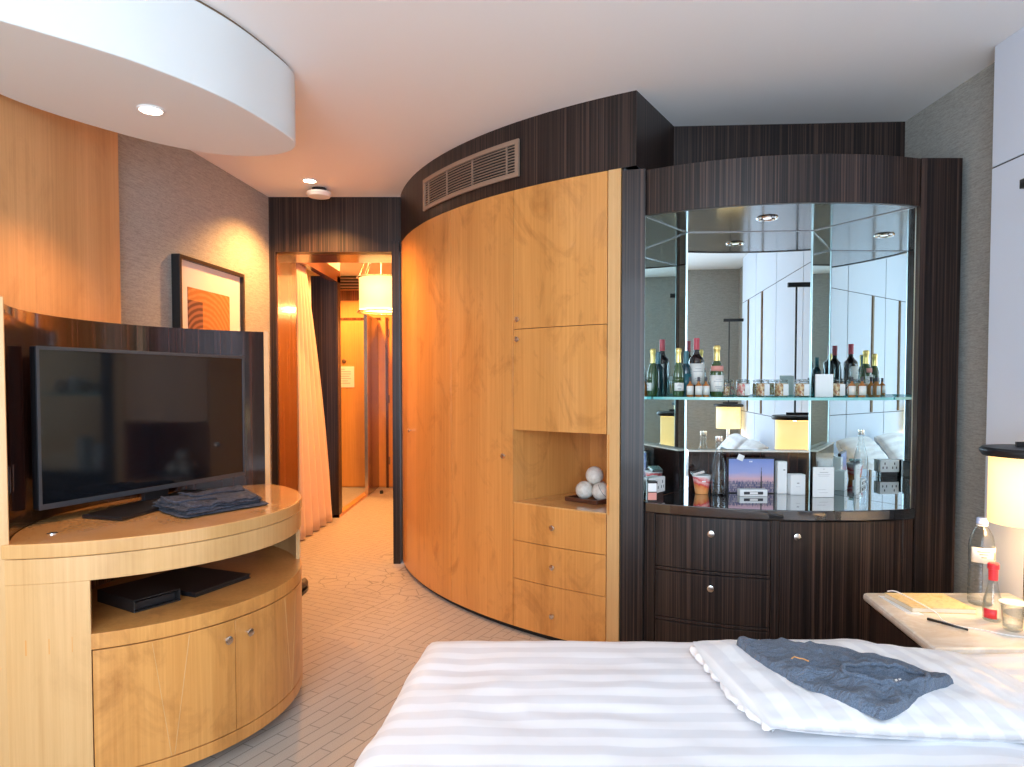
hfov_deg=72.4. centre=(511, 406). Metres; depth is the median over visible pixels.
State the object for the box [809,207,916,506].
mirror
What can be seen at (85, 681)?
tv console
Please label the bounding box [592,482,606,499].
decorative ball
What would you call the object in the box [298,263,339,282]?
ceiling
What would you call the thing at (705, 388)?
bottle
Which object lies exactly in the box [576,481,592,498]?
decorative ball
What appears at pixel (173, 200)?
wall
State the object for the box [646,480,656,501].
box
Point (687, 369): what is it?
wine bottle
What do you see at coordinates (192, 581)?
leather folder
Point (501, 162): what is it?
air vent
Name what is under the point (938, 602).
notebook
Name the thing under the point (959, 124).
wall
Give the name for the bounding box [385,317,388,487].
trim
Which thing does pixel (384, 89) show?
ceiling
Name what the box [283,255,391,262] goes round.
trim
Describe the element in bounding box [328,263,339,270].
beam
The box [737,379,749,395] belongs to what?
jar
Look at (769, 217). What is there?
recessed light
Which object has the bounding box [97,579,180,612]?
box
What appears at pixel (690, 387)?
bottle
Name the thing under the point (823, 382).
menu card
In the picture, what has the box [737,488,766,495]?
box
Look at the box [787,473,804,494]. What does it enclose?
carton
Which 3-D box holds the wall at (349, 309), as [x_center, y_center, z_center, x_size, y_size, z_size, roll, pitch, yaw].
[-1.650,-0.322,9.169,1.700,2.735,0.150,0,2,0]
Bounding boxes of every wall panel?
[0,94,120,323]
[983,456,1023,598]
[986,155,1023,444]
[992,27,1023,166]
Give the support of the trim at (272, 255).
attached to the wall header
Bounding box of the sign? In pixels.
[812,467,833,496]
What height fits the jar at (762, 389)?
0.088 m
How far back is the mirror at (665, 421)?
3.57 m
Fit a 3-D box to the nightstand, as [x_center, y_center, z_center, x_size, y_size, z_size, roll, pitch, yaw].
[1.650,1.008,2.497,0.656,0.520,0.595,0,2,0]
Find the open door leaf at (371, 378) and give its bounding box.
[364,314,378,495]
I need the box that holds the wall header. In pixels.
[268,197,400,254]
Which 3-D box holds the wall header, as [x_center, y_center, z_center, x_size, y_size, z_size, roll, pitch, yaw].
[-1.300,-1.358,5.263,1.020,0.405,0.110,0,2,0]
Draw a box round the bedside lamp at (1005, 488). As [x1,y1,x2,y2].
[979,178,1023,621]
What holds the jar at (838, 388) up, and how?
on the glass shelf at (664, 397)
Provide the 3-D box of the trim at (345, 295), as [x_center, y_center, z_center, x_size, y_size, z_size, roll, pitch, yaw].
[-2.025,-1.311,9.046,0.650,0.380,0.030,0,2,0]
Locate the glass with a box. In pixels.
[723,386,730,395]
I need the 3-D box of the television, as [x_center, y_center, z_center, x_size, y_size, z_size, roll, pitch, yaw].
[-1.411,0.085,2.871,0.260,0.620,1.004,1,2,15]
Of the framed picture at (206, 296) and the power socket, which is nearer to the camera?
the power socket
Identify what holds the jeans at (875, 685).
on the pillow
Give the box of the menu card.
[815,374,832,396]
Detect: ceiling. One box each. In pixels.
[0,0,295,155]
[191,0,1023,275]
[298,263,339,282]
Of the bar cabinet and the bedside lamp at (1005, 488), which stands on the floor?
the bar cabinet
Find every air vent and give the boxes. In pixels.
[340,276,362,288]
[423,138,519,211]
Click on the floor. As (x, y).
(367, 621)
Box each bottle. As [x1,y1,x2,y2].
[673,348,683,396]
[682,351,691,395]
[686,377,693,396]
[689,338,703,395]
[695,377,701,396]
[702,377,709,396]
[710,345,723,396]
[713,436,744,487]
[848,377,855,396]
[858,377,865,396]
[967,517,995,606]
[983,562,999,619]
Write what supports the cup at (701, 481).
on the countertop
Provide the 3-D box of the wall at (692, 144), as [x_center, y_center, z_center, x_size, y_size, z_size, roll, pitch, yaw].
[1.440,-0.144,3.822,1.280,2.735,0.150,0,2,0]
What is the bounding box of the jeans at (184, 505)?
[152,485,268,517]
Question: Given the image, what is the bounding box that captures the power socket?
[649,476,664,498]
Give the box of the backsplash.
[687,451,808,490]
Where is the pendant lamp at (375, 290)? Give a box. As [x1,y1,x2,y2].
[356,263,391,314]
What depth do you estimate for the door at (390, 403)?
9.06 m
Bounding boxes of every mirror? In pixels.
[644,217,686,499]
[685,231,811,488]
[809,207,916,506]
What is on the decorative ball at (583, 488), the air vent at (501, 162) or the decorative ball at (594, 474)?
the decorative ball at (594, 474)
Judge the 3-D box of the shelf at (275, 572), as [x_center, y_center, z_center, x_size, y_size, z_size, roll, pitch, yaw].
[-1.289,0.718,2.788,0.801,0.050,1.307,0,2,0]
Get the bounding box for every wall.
[118,133,271,483]
[303,266,319,301]
[340,289,391,320]
[401,257,402,465]
[672,121,904,498]
[905,62,994,592]
[993,154,1023,168]
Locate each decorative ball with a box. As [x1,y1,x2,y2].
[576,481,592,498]
[586,466,603,483]
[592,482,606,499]
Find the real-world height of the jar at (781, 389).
0.088 m
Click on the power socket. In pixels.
(660, 480)
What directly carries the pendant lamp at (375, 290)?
hanging from the ceiling at (384, 89)
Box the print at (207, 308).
[187,287,229,330]
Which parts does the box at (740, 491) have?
panel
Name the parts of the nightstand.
moulding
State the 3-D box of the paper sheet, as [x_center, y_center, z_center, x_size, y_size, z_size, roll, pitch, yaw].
[1.450,0.742,2.621,0.050,0.002,0.230,0,2,0]
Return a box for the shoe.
[302,578,308,595]
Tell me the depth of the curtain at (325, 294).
6.99 m
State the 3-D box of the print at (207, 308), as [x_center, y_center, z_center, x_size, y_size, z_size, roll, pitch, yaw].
[-1.867,-0.416,4.332,0.003,0.585,0.485,0,2,6]
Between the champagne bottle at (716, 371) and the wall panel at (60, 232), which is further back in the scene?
the champagne bottle at (716, 371)
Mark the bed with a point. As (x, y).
(463, 703)
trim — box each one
[269,252,278,484]
[276,252,297,490]
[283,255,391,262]
[333,492,366,517]
[340,290,380,319]
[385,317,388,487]
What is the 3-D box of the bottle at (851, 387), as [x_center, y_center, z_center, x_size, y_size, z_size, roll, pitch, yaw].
[1.665,-0.097,3.428,0.036,0.098,0.036,0,2,0]
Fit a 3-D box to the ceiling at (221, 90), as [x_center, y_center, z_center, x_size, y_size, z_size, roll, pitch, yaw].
[-1.498,-1.315,2.612,0.729,0.315,1.544,1,2,32]
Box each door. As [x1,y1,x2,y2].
[341,321,385,486]
[388,321,392,486]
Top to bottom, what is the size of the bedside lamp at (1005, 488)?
1.542 m
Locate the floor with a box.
[184,487,552,766]
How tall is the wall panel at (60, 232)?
2.735 m
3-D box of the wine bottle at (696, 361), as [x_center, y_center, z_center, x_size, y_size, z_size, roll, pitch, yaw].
[0.962,-0.206,3.650,0.078,0.302,0.079,0,2,0]
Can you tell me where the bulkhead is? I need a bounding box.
[401,90,673,241]
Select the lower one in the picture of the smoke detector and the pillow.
the pillow
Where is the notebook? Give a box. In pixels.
[885,593,976,613]
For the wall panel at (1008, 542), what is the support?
attached to the wall at (1022, 154)
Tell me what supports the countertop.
on the bar cabinet
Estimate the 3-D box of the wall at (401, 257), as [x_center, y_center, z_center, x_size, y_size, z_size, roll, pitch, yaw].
[-0.830,-0.257,7.210,0.060,2.735,3.770,0,2,0]
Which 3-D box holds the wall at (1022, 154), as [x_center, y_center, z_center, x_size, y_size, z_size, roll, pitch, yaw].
[2.034,-0.060,1.264,0.090,2.732,3.321,0,2,0]
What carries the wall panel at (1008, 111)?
attached to the wall at (1022, 154)
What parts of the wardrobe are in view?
door, door, drawer, drawer, drawer, door, door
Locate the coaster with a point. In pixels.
(1013, 602)
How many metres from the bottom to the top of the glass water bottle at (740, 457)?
0.304 m
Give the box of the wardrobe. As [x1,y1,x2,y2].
[401,168,669,641]
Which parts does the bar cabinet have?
knob, knob, rail, drawer, drawer, rail, drawer, knob, door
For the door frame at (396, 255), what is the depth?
5.21 m
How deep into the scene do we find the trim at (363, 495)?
7.70 m
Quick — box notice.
[341,366,353,386]
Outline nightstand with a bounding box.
[863,593,1023,653]
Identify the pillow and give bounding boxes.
[689,639,1023,742]
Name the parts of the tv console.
post, socket plate, socket plate, panel, door, rail, knob, knob, post, door, panel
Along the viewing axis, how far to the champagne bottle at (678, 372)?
3.52 m
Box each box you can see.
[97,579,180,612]
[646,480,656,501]
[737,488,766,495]
[775,461,786,493]
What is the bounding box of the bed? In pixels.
[354,639,1023,766]
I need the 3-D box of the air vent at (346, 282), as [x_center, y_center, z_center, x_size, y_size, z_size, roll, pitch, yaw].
[-1.920,-1.603,9.026,0.840,0.165,0.048,0,2,0]
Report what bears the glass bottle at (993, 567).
on the nightstand
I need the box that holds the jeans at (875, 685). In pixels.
[736,636,953,719]
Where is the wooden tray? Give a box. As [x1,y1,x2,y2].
[565,494,606,504]
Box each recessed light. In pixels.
[136,104,164,115]
[302,178,316,182]
[756,215,778,221]
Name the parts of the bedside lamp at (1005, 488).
lamp shade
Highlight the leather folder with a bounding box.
[143,566,250,597]
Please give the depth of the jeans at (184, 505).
2.69 m
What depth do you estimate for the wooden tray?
3.74 m
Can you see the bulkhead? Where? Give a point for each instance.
(624, 131)
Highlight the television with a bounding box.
[29,346,245,520]
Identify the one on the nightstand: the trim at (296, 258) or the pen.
the pen
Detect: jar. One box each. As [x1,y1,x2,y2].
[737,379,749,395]
[756,379,769,396]
[774,379,788,396]
[795,380,809,395]
[833,379,844,395]
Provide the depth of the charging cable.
2.39 m
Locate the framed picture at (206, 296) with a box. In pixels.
[171,254,244,330]
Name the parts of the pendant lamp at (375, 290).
lamp shade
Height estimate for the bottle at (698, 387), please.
0.098 m
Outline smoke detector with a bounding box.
[306,186,331,199]
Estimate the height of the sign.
0.152 m
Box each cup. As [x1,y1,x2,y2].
[690,469,710,493]
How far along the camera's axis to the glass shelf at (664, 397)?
3.30 m
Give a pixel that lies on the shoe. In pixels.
(305, 587)
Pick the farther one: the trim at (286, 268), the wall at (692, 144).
the trim at (286, 268)
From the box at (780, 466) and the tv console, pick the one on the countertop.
the box at (780, 466)
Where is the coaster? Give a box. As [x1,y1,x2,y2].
[998,598,1023,606]
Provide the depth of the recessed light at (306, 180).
4.76 m
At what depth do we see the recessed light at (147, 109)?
2.73 m
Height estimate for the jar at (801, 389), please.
0.088 m
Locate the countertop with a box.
[644,489,914,520]
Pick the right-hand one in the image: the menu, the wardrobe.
the menu
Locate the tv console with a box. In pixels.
[0,296,302,766]
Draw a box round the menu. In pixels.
[726,457,774,493]
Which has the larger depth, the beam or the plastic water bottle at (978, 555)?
the beam
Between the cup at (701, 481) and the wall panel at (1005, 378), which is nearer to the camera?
the wall panel at (1005, 378)
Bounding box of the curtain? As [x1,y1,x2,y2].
[296,263,332,539]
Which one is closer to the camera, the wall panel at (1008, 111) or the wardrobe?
the wall panel at (1008, 111)
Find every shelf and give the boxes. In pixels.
[25,546,301,655]
[653,396,893,399]
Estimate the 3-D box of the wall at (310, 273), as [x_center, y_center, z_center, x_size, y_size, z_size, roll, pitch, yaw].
[-2.400,-0.255,7.170,0.100,2.735,3.850,0,2,0]
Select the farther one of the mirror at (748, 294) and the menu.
the mirror at (748, 294)
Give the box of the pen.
[927,617,968,630]
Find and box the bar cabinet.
[620,154,962,641]
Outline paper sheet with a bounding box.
[878,595,922,614]
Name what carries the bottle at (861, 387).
on the glass shelf at (664, 397)
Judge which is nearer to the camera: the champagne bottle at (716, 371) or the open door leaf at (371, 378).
the champagne bottle at (716, 371)
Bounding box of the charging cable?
[887,590,1023,637]

